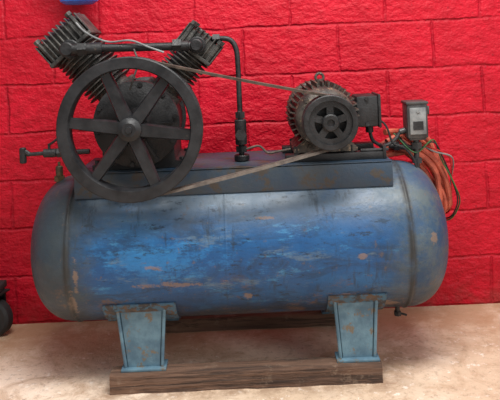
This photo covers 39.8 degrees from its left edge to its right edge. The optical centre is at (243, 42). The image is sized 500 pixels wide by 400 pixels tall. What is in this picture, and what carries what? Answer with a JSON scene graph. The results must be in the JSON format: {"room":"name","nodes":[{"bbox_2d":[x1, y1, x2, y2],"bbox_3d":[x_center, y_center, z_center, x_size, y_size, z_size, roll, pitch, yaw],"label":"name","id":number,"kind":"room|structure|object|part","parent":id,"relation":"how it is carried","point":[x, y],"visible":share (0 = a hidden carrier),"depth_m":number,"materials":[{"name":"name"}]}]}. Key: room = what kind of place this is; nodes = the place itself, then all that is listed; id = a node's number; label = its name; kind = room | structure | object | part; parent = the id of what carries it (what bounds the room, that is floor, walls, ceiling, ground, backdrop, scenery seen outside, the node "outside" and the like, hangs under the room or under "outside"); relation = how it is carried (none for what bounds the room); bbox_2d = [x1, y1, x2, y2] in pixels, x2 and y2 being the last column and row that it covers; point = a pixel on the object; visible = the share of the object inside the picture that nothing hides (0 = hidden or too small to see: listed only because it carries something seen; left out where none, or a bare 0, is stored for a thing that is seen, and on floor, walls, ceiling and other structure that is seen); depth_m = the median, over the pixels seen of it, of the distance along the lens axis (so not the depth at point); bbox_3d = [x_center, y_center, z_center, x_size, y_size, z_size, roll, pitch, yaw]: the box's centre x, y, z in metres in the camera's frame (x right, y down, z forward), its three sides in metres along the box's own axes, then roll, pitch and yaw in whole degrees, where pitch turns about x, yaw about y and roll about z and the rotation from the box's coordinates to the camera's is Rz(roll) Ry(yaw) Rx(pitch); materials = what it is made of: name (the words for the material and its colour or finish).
{"room":"workshop","nodes":[
{"label":"workshop","id":0,"kind":"room"},
{"bbox_2d":[0,0,499,323],"bbox_3d":[-0.011,-0.257,3.000,7.000,2.800,0.200,-3,0,0],"label":"wall","id":1,"kind":"structure","parent":0,"point":[445,54],"depth_m":2.90,"materials":[{"name":"red brick"}]},
{"bbox_2d":[60,0,97,4],"bbox_3d":[-0.668,-0.281,2.797,0.190,0.255,0.205,-3,0,0],"label":"housing","id":2,"kind":"object","parent":1,"relation":"attached to","point":[66,2],"visible":1,"depth_m":2.74,"materials":[{"name":"blue plastic"}]},
{"bbox_2d":[0,303,499,399],"bbox_3d":[0.052,1.192,0.600,7.000,0.100,4.600,-3,0,0],"label":"floor","id":3,"kind":"structure","parent":0,"point":[448,352],"depth_m":2.52,"materials":[{"name":"concrete"}]},
{"bbox_2d":[0,280,12,334],"bbox_3d":[-1.182,1.093,2.750,0.503,0.203,0.220,-3,0,0],"label":"caster wheel","id":4,"kind":"object","parent":3,"relation":"on","point":[6,314],"visible":1,"depth_m":2.77,"materials":[{"name":"black rubber"}]},
{"bbox_2d":[109,357,382,394],"bbox_3d":[0.010,1.112,2.310,0.901,0.064,0.076,-3,0,0],"label":"beam","id":5,"kind":"structure","parent":3,"relation":"on","point":[300,372],"depth_m":2.28,"materials":[{"name":"brown wood"}]},
{"bbox_2d":[19,11,460,372],"bbox_3d":[0.023,0.479,2.505,1.606,1.231,0.656,-3,0,0],"label":"air compressor","id":6,"kind":"object","parent":5,"relation":"on","point":[145,234],"visible":1,"depth_m":2.29,"materials":[{"name":"blue paint"}]},
{"bbox_3d":[-0.012,0.710,2.500,1.464,0.517,0.517,-2,0,0],"label":"tank","id":7,"kind":"part","parent":6,"relation":"part of","materials":[{"name":"blue metal"}]},
{"bbox_3d":[0.280,0.243,2.498,0.242,0.272,0.385,-2,0,0],"label":"motor","id":8,"kind":"part","parent":6,"relation":"part of","materials":[{"name":"grey metal"}]},
{"bbox_2d":[399,99,428,167],"bbox_3d":[0.619,0.354,2.488,0.111,0.285,0.088,-2,0,0],"label":"switch","id":9,"kind":"object","parent":6,"relation":"attached to","point":[415,117],"depth_m":2.46,"materials":[{"name":"black metal"}]},
{"bbox_2d":[165,310,335,332],"bbox_3d":[0.010,1.119,2.785,0.901,0.050,0.086,-3,0,0],"label":"beam","id":10,"kind":"structure","parent":3,"relation":"on","point":[294,319],"depth_m":2.75,"materials":[{"name":"brown wood"}]}
]}

